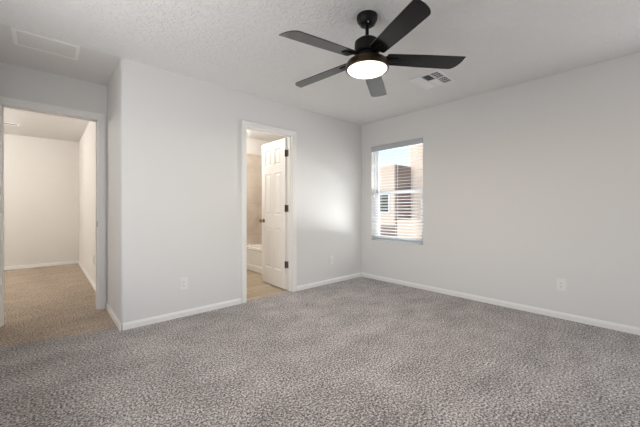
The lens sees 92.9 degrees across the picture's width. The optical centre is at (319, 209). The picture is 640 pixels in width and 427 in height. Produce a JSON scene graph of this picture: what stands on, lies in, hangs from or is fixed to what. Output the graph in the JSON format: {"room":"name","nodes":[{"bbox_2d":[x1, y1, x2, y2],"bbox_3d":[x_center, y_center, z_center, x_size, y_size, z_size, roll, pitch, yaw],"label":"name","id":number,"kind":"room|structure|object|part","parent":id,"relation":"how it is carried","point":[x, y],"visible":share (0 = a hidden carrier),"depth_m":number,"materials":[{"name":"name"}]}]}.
{"room":"empty bedroom","nodes":[
{"label":"empty bedroom","id":0,"kind":"room"},
{"bbox_2d":[4,134,78,266],"bbox_3d":[-5.791,-0.115,5.378,2.400,2.490,0.120,0,0,-42],"label":"wall","id":1,"kind":"structure","parent":0,"point":[41,175],"depth_m":5.75,"materials":[{"name":"white paint"}]},
{"bbox_2d":[4,260,78,269],"bbox_3d":[-5.709,1.052,5.362,2.300,0.067,0.013,0,0,-42],"label":"baseboard","id":2,"kind":"structure","parent":1,"relation":"attached to","point":[75,261],"depth_m":5.75,"materials":[{"name":"white paint"}]},
{"bbox_2d":[0,62,106,302],"bbox_3d":[-3.189,-0.115,2.655,2.415,2.490,0.115,0,0,-42],"label":"wall","id":3,"kind":"structure","parent":0,"point":[16,82],"depth_m":3.05,"materials":[{"name":"white paint"}]},
{"bbox_2d":[0,105,2,326],"bbox_3d":[-2.711,0.058,2.510,0.167,2.020,0.716,0,0,-40],"label":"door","id":4,"kind":"structure","parent":3,"relation":"in","point":[1,123],"depth_m":2.77,"materials":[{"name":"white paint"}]},
{"bbox_2d":[0,96,105,326],"bbox_3d":[-2.707,0.022,3.089,0.858,2.125,0.147,0,0,-42],"label":"trim","id":5,"kind":"structure","parent":3,"relation":"attached to","point":[99,119],"depth_m":3.29,"materials":[{"name":"white paint"}]},
{"bbox_2d":[79,121,94,283],"bbox_3d":[-3.635,-0.115,4.867,0.115,2.490,3.768,0,0,-42],"label":"wall","id":6,"kind":"structure","parent":0,"point":[87,141],"depth_m":4.89,"materials":[{"name":"white paint"}]},
{"bbox_2d":[78,261,94,289],"bbox_3d":[-3.648,1.052,4.786,0.013,0.067,3.630,0,0,-42],"label":"baseboard","id":7,"kind":"structure","parent":6,"relation":"attached to","point":[79,262],"depth_m":4.78,"materials":[{"name":"white paint"}]},
{"bbox_2d":[107,58,360,329],"bbox_3d":[-0.834,-0.115,4.138,3.300,2.490,0.838,0,0,-42],"label":"wall","id":8,"kind":"structure","parent":0,"point":[174,140],"depth_m":3.19,"materials":[{"name":"white paint"}]},
{"bbox_2d":[106,303,120,330],"bbox_3d":[-2.056,1.052,3.020,0.013,0.067,0.826,0,0,-42],"label":"baseboard","id":9,"kind":"structure","parent":8,"relation":"attached to","point":[111,313],"depth_m":2.95,"materials":[{"name":"white paint"}]},
{"bbox_2d":[122,298,241,329],"bbox_3d":[-1.335,1.052,3.113,1.161,0.067,0.013,0,0,-42],"label":"baseboard","id":10,"kind":"structure","parent":8,"relation":"attached to","point":[151,320],"depth_m":3.04,"materials":[{"name":"white paint"}]},
{"bbox_2d":[180,277,187,289],"bbox_3d":[-1.376,0.747,3.079,0.074,0.120,0.009,0,0,-42],"label":"wall outlet","id":11,"kind":"object","parent":8,"relation":"attached to","point":[183,281],"visible":1,"depth_m":3.08,"materials":[{"name":"white plastic"}]},
{"bbox_2d":[242,120,296,303],"bbox_3d":[-0.650,0.025,3.817,0.790,2.118,0.147,0,0,-42],"label":"trim","id":12,"kind":"structure","parent":8,"relation":"attached to","point":[291,135],"depth_m":4.00,"materials":[{"name":"white paint"}]},
{"bbox_2d":[259,138,286,288],"bbox_3d":[-0.652,0.053,4.326,0.167,2.030,0.641,0,0,-40],"label":"door","id":13,"kind":"structure","parent":8,"relation":"in","point":[274,154],"depth_m":4.29,"materials":[{"name":"white paint"}]},
{"bbox_3d":[-0.738,-0.739,4.428,0.035,0.225,0.165,0,0,-40],"label":"panel","id":14,"kind":"part","parent":13,"relation":"part of","materials":[{"name":"white paint"}]},
{"bbox_3d":[-0.738,-0.219,4.428,0.035,0.595,0.165,0,0,-40],"label":"panel","id":15,"kind":"part","parent":13,"relation":"part of","materials":[{"name":"white paint"}]},
{"bbox_3d":[-0.738,0.546,4.428,0.035,0.575,0.165,0,0,-40],"label":"panel","id":16,"kind":"part","parent":13,"relation":"part of","materials":[{"name":"white paint"}]},
{"bbox_3d":[-0.574,-0.739,4.232,0.035,0.225,0.165,0,0,-40],"label":"panel","id":17,"kind":"part","parent":13,"relation":"part of","materials":[{"name":"white paint"}]},
{"bbox_3d":[-0.574,-0.219,4.232,0.035,0.595,0.165,0,0,-40],"label":"panel","id":18,"kind":"part","parent":13,"relation":"part of","materials":[{"name":"white paint"}]},
{"bbox_3d":[-0.574,0.546,4.232,0.035,0.575,0.165,0,0,-40],"label":"panel","id":19,"kind":"part","parent":13,"relation":"part of","materials":[{"name":"white paint"}]},
{"bbox_2d":[297,273,361,290],"bbox_3d":[0.185,1.052,4.484,1.325,0.067,0.013,0,0,-42],"label":"baseboard","id":20,"kind":"structure","parent":8,"relation":"attached to","point":[329,281],"depth_m":4.41,"materials":[{"name":"white paint"}]},
{"bbox_2d":[247,153,261,244],"bbox_3d":[-0.550,-0.190,5.234,0.810,1.740,1.855,0,0,-42],"label":"wall","id":21,"kind":"structure","parent":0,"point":[254,162],"depth_m":5.83,"materials":[{"name":"white paint"}]},
{"bbox_2d":[247,138,270,154],"bbox_3d":[-1.768,-0.115,5.472,2.300,2.490,0.130,0,0,-42],"label":"wall","id":22,"kind":"structure","parent":0,"point":[254,146],"depth_m":5.86,"materials":[{"name":"white paint"}]},
{"bbox_2d":[0,264,639,426],"bbox_3d":[-1.206,1.105,2.834,5.600,0.050,9.800,0,0,-42],"label":"floor","id":23,"kind":"structure","parent":0,"point":[359,351],"depth_m":2.14,"materials":[{"name":"grey carpet"}]},
{"bbox_2d":[247,244,261,273],"bbox_3d":[-0.559,0.870,5.222,0.780,0.420,1.820,0,0,-42],"label":"bathtub","id":24,"kind":"object","parent":23,"relation":"on","point":[254,251],"visible":0.09,"depth_m":5.31,"materials":[{"name":"white ceramic"}]},
{"bbox_2d":[0,0,639,141],"bbox_3d":[-1.194,-1.410,2.858,5.850,0.100,10.020,0,0,-42],"label":"ceiling","id":25,"kind":"structure","parent":0,"point":[237,45],"depth_m":2.49,"materials":[{"name":"white paint"}]},
{"bbox_2d":[4,122,19,125],"bbox_3d":[-4.921,-1.355,4.803,0.260,0.010,0.140,0,0,-42],"label":"ceiling vent","id":26,"kind":"object","parent":25,"relation":"in","point":[5,123],"visible":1,"depth_m":4.83,"materials":[{"name":"white metal"}]},
{"bbox_2d":[11,27,79,59],"bbox_3d":[-2.252,-1.357,2.516,0.410,0.006,0.300,0,0,-42],"label":"ceiling access panel","id":27,"kind":"object","parent":25,"relation":"attached to","point":[20,37],"visible":1,"depth_m":2.50,"materials":[{"name":"white paint"}]},
{"bbox_2d":[279,0,465,96],"bbox_3d":[0.294,-1.163,2.155,1.260,0.394,1.257,0,0,-42],"label":"ceiling fan","id":28,"kind":"object","parent":25,"relation":"hanging from","point":[367,63],"visible":1,"depth_m":2.07,"materials":[{"name":"black metal"}]},
{"bbox_3d":[0.008,-1.043,1.913,0.527,0.006,0.136,-4,12,-36],"label":"fan blade","id":29,"kind":"part","parent":28,"relation":"part of","materials":[{"name":"black laminate"}]},
{"bbox_3d":[0.012,-1.043,2.381,0.527,0.006,0.136,-4,8,36],"label":"fan blade","id":30,"kind":"part","parent":28,"relation":"part of","materials":[{"name":"grey wood"}]},
{"bbox_3d":[0.458,-1.043,2.522,0.136,0.006,0.527,-10,-6,18],"label":"fan blade","id":31,"kind":"part","parent":28,"relation":"part of","materials":[{"name":"black laminate"}]},
{"bbox_3d":[0.452,-1.043,1.765,0.136,0.006,0.527,10,0,-18],"label":"fan blade","id":32,"kind":"part","parent":28,"relation":"part of","materials":[{"name":"black laminate"}]},
{"bbox_3d":[0.730,-1.043,2.142,0.527,0.006,0.136,3,-10,0],"label":"fan blade","id":33,"kind":"part","parent":28,"relation":"part of","materials":[{"name":"black laminate"}]},
{"bbox_2d":[409,69,455,89],"bbox_3d":[1.174,-1.354,3.182,0.370,0.012,0.328,0,0,-42],"label":"ceiling vent","id":34,"kind":"object","parent":25,"relation":"in","point":[435,78],"visible":0.99,"depth_m":3.17,"materials":[{"name":"grey metal"}]},
{"bbox_2d":[361,52,639,327],"bbox_3d":[1.800,-0.115,3.795,0.150,2.490,7.400,0,0,-42],"label":"wall","id":35,"kind":"structure","parent":0,"point":[527,186],"depth_m":3.22,"materials":[{"name":"white paint"}]},
{"bbox_2d":[371,240,422,244],"bbox_3d":[1.132,0.481,4.483,0.089,0.008,0.874,0,0,-42],"label":"window sill","id":36,"kind":"structure","parent":35,"relation":"attached to","point":[371,240],"depth_m":4.42,"materials":[{"name":"white paint"}]},
{"bbox_2d":[375,143,422,243],"bbox_3d":[1.187,-0.247,4.532,0.063,1.465,0.876,0,0,-42],"label":"window","id":37,"kind":"structure","parent":35,"relation":"in","point":[377,206],"depth_m":4.79,"materials":[{"name":"white plastic"}]},
{"bbox_2d":[371,138,422,242],"bbox_3d":[1.118,-0.261,4.470,0.076,1.433,0.868,0,0,-42],"label":"window blind","id":38,"kind":"object","parent":37,"relation":"attached to","point":[419,140],"visible":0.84,"depth_m":4.45,"materials":[{"name":"grey plastic"}]},
{"bbox_3d":[1.126,-0.242,4.477,0.055,1.375,0.002,0,0,-42],"label":"ladder cord","id":39,"kind":"part","parent":38,"relation":"part of","materials":[{"name":"white fabric"}]},
{"bbox_3d":[1.126,0.444,4.477,0.052,0.022,0.860,0,0,-42],"label":"rail","id":40,"kind":"part","parent":38,"relation":"part of","materials":[{"name":"grey plastic"}]},
{"bbox_3d":[1.175,0.083,4.521,0.020,0.735,0.806,0,0,-42],"label":"sash","id":41,"kind":"part","parent":37,"relation":"part of","materials":[{"name":"white plastic"}]},
{"bbox_3d":[1.191,-0.600,4.536,0.016,0.690,0.806,0,0,-42],"label":"sash","id":42,"kind":"part","parent":37,"relation":"part of","materials":[{"name":"white plastic"}]},
{"bbox_2d":[361,272,639,334],"bbox_3d":[2.409,1.052,2.998,0.013,0.067,5.200,0,0,-42],"label":"baseboard","id":43,"kind":"structure","parent":35,"relation":"attached to","point":[585,320],"depth_m":3.26,"materials":[{"name":"white paint"}]},
{"bbox_2d":[557,278,565,290],"bbox_3d":[2.392,0.744,3.019,0.009,0.120,0.074,0,0,-42],"label":"wall outlet","id":44,"kind":"object","parent":35,"relation":"attached to","point":[561,283],"visible":1,"depth_m":3.02,"materials":[{"name":"white plastic"}]},
{"label":"outside","id":45,"kind":"structure","parent":0,"visible":0},
{"bbox_3d":[18.147,4.080,30.797,59.400,0.100,75.000,0,0,-42],"label":"ground","id":46,"kind":"structure","parent":45,"visible":0},
{"bbox_2d":[379,144,422,237],"bbox_3d":[5.800,-0.045,11.915,5.030,8.150,15.500,0,0,-42],"label":"neighbor house","id":47,"kind":"structure","parent":46,"relation":"on","point":[387,202],"depth_m":11.87,"materials":[{"name":"beige paint"}]},
{"bbox_3d":[2.306,-0.235,12.070,0.012,0.670,0.990,0,0,-42],"label":"pane","id":48,"kind":"part","parent":47,"relation":"part of","materials":[{"name":"clear glass"}]}
]}

